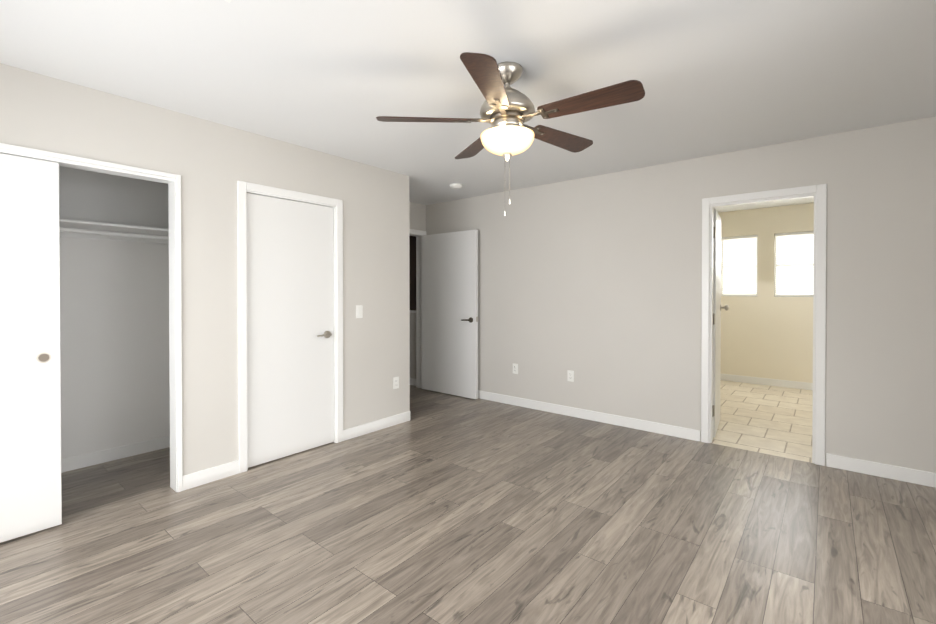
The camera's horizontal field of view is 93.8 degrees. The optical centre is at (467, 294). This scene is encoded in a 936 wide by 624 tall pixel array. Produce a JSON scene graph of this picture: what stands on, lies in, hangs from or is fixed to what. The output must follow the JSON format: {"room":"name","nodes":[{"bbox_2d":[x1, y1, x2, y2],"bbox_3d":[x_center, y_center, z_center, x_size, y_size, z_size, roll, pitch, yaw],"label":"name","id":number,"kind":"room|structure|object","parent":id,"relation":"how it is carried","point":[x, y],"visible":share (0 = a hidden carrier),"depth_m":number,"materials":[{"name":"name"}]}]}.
{"room":"empty bedroom","nodes":[
{"label":"empty bedroom","id":0,"kind":"room"},
{"bbox_2d":[59,166,169,458],"bbox_3d":[-2.447,0.051,2.299,0.006,2.440,2.420,0,1,39],"label":"wall","id":1,"kind":"structure","parent":0,"point":[114,336],"depth_m":2.64,"materials":[{"name":"paint"}]},
{"bbox_2d":[59,219,168,243],"bbox_3d":[-2.995,-0.452,2.711,0.360,0.087,2.230,0,1,39],"label":"closet shelf","id":2,"kind":"object","parent":1,"relation":"attached to","point":[92,230],"depth_m":3.20,"materials":[{"name":"white wood"}]},
{"bbox_2d":[61,435,169,472],"bbox_3d":[-3.129,1.219,2.835,0.013,0.095,2.230,0,1,39],"label":"baseboard","id":3,"kind":"structure","parent":1,"relation":"attached to","point":[95,458],"depth_m":3.34,"materials":[{"name":"white wood"}]},
{"bbox_2d":[0,63,409,475],"bbox_3d":[-1.898,0.046,2.871,0.120,2.440,4.000,0,1,39],"label":"wall","id":4,"kind":"structure","parent":0,"point":[211,163],"depth_m":3.02,"materials":[{"name":"beige paint"}]},
{"bbox_2d":[0,153,61,542],"bbox_3d":[-2.534,0.271,2.044,0.038,1.976,0.932,0,1,39],"label":"slider","id":5,"kind":"object","parent":4,"relation":"attached to","point":[30,437],"visible":0.96,"depth_m":2.30,"materials":[{"name":"white wood"}]},
{"bbox_2d":[0,143,182,491],"bbox_3d":[-2.490,0.255,2.136,0.136,2.036,1.882,0,1,39],"label":"trim","id":6,"kind":"structure","parent":4,"relation":"attached to","point":[175,297],"depth_m":2.81,"materials":[{"name":"white wood"}]},
{"bbox_2d":[182,460,238,490],"bbox_3d":[-1.738,1.218,2.971,0.013,0.095,0.352,0,1,39],"label":"baseboard","id":7,"kind":"structure","parent":4,"relation":"attached to","point":[222,471],"depth_m":2.96,"materials":[{"name":"white wood"}]},
{"bbox_2d":[237,181,342,472],"bbox_3d":[-1.398,0.226,3.470,0.136,2.072,0.864,0,1,39],"label":"door frame","id":8,"kind":"structure","parent":4,"relation":"attached to","point":[244,189],"depth_m":3.24,"materials":[{"name":"white wood"}]},
{"bbox_2d":[247,193,333,467],"bbox_3d":[-1.362,0.257,3.442,0.095,1.994,0.724,0,1,39],"label":"hall door","id":9,"kind":"structure","parent":4,"relation":"in","point":[290,327],"depth_m":3.42,"materials":[{"name":"white wood"}]},
{"bbox_2d":[356,305,362,317],"bbox_3d":[-0.967,0.148,3.906,0.010,0.114,0.070,0,1,39],"label":"light switch","id":10,"kind":"object","parent":4,"relation":"attached to","point":[359,311],"visible":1,"depth_m":3.90,"materials":[{"name":"white plastic"}]},
{"bbox_2d":[343,411,409,440],"bbox_3d":[-0.829,1.209,4.081,0.013,0.095,0.788,0,1,39],"label":"baseboard","id":11,"kind":"structure","parent":4,"relation":"attached to","point":[363,429],"depth_m":4.04,"materials":[{"name":"white wood"}]},
{"bbox_2d":[393,376,398,388],"bbox_3d":[-0.696,0.850,4.245,0.008,0.114,0.070,0,1,39],"label":"outlet","id":12,"kind":"object","parent":4,"relation":"attached to","point":[395,382],"visible":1,"depth_m":4.24,"materials":[{"name":"white plastic"}]},
{"bbox_2d":[409,202,425,230],"bbox_3d":[-1.013,0.026,5.403,0.120,2.440,1.280,0,1,39],"label":"wall","id":13,"kind":"structure","parent":0,"point":[417,216],"depth_m":5.72,"materials":[{"name":"beige paint"}]},
{"bbox_2d":[409,229,425,387],"bbox_3d":[-0.933,0.199,5.490,0.136,2.092,1.037,0,1,39],"label":"door frame","id":14,"kind":"structure","parent":13,"relation":"attached to","point":[418,234],"depth_m":5.86,"materials":[{"name":"white wood"}]},
{"bbox_2d":[421,230,477,398],"bbox_3d":[-0.266,0.229,5.468,0.916,2.012,0.103,0,1,39],"label":"entry door","id":15,"kind":"structure","parent":13,"relation":"in","point":[449,312],"depth_m":5.44,"materials":[{"name":"white wood"}]},
{"bbox_2d":[0,380,935,623],"bbox_3d":[0.275,1.288,3.925,6.720,0.060,8.370,0,1,39],"label":"floor","id":16,"kind":"structure","parent":0,"point":[440,508],"depth_m":2.34,"materials":[{"name":"wood"}]},
{"bbox_2d":[0,0,935,212],"bbox_3d":[0.191,-1.222,3.896,6.840,0.080,8.490,0,1,39],"label":"ceiling","id":17,"kind":"structure","parent":0,"point":[338,77],"depth_m":2.26,"materials":[{"name":"paint"}]},
{"bbox_2d":[450,183,461,188],"bbox_3d":[-0.129,-1.168,4.721,0.136,0.042,0.136,0,1,39],"label":"smoke detector","id":18,"kind":"object","parent":17,"relation":"attached to","point":[455,185],"visible":1,"depth_m":4.67,"materials":[{"name":"white plastic"}]},
{"bbox_2d":[376,52,644,215],"bbox_3d":[0.242,-0.803,2.265,1.268,0.731,1.289,0,1,39],"label":"fan","id":19,"kind":"object","parent":17,"relation":"hanging from","point":[507,111],"visible":1,"depth_m":2.17,"materials":[{"name":"brown wood"}]},
{"bbox_2d":[410,116,935,472],"bbox_3d":[0.931,0.032,4.716,6.720,2.440,0.120,0,1,39],"label":"wall","id":20,"kind":"structure","parent":0,"point":[594,283],"depth_m":3.87,"materials":[{"name":"beige paint"}]},
{"bbox_2d":[409,236,415,312],"bbox_3d":[-1.079,-0.291,6.268,1.040,1.060,0.020,0,1,39],"label":"wall","id":21,"kind":"structure","parent":20,"relation":"attached to","point":[412,263],"depth_m":6.01,"materials":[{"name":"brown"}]},
{"bbox_2d":[410,378,415,385],"bbox_3d":[-1.173,1.191,6.362,1.330,0.095,0.013,0,1,39],"label":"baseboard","id":22,"kind":"structure","parent":20,"relation":"attached to","point":[413,381],"depth_m":5.99,"materials":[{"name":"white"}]},
{"bbox_2d":[513,363,517,373],"bbox_3d":[0.535,0.835,4.964,0.070,0.114,0.008,0,1,39],"label":"outlet","id":23,"kind":"object","parent":20,"relation":"attached to","point":[515,368],"visible":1,"depth_m":4.96,"materials":[{"name":"white plastic"}]},
{"bbox_2d":[567,370,573,381],"bbox_3d":[1.061,0.838,4.534,0.070,0.114,0.008,0,1,39],"label":"outlet","id":24,"kind":"object","parent":20,"relation":"attached to","point":[570,375],"visible":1,"depth_m":4.53,"materials":[{"name":"white plastic"}]},
{"bbox_2d":[478,390,699,440],"bbox_3d":[0.715,1.203,4.817,3.310,0.095,0.013,0,1,39],"label":"baseboard","id":25,"kind":"structure","parent":20,"relation":"attached to","point":[676,431],"depth_m":4.34,"materials":[{"name":"white wood"}]},
{"bbox_2d":[713,209,728,437],"bbox_3d":[2.362,0.246,4.101,0.107,2.000,0.680,0,1,33],"label":"bathroom door","id":26,"kind":"structure","parent":20,"relation":"in","point":[717,325],"depth_m":3.98,"materials":[{"name":"white wood"}]},
{"bbox_2d":[701,184,826,465],"bbox_3d":[2.365,0.220,3.548,0.824,2.082,0.160,0,1,39],"label":"door frame","id":27,"kind":"structure","parent":20,"relation":"attached to","point":[818,193],"depth_m":3.37,"materials":[{"name":"white wood"}]},
{"bbox_2d":[826,453,935,487],"bbox_3d":[3.013,1.219,2.935,0.950,0.095,0.013,0,1,39],"label":"baseboard","id":28,"kind":"structure","parent":20,"relation":"attached to","point":[920,477],"depth_m":3.04,"materials":[{"name":"white wood"}]},
{"bbox_2d":[718,203,813,382],"bbox_3d":[4.428,0.022,5.846,2.500,2.440,0.120,0,1,39],"label":"wall","id":29,"kind":"structure","parent":0,"point":[766,332],"depth_m":6.02,"materials":[{"name":"beige paint"}]},
{"bbox_2d":[721,235,757,295],"bbox_3d":[3.889,-0.411,6.281,0.444,0.854,0.104,0,1,39],"label":"bathroom window","id":30,"kind":"structure","parent":29,"relation":"in","point":[739,265],"depth_m":6.25,"materials":[{"name":"white glass"}]},
{"bbox_2d":[775,231,813,296],"bbox_3d":[4.385,-0.408,5.876,0.444,0.854,0.104,0,1,39],"label":"bathroom window","id":31,"kind":"structure","parent":29,"relation":"in","point":[794,256],"depth_m":5.86,"materials":[{"name":"white glass"}]},
{"bbox_3d":[3.534,0.032,4.659,2.620,2.440,3.090,0,1,39],"label":"wall","id":32,"kind":"structure","parent":0,"visible":0},
{"bbox_2d":[720,373,812,389],"bbox_3d":[4.429,1.195,5.769,2.310,0.095,0.013,0,1,39],"label":"baseboard","id":33,"kind":"structure","parent":32,"relation":"attached to","point":[771,382],"depth_m":6.01,"materials":[{"name":"white"}]}
]}

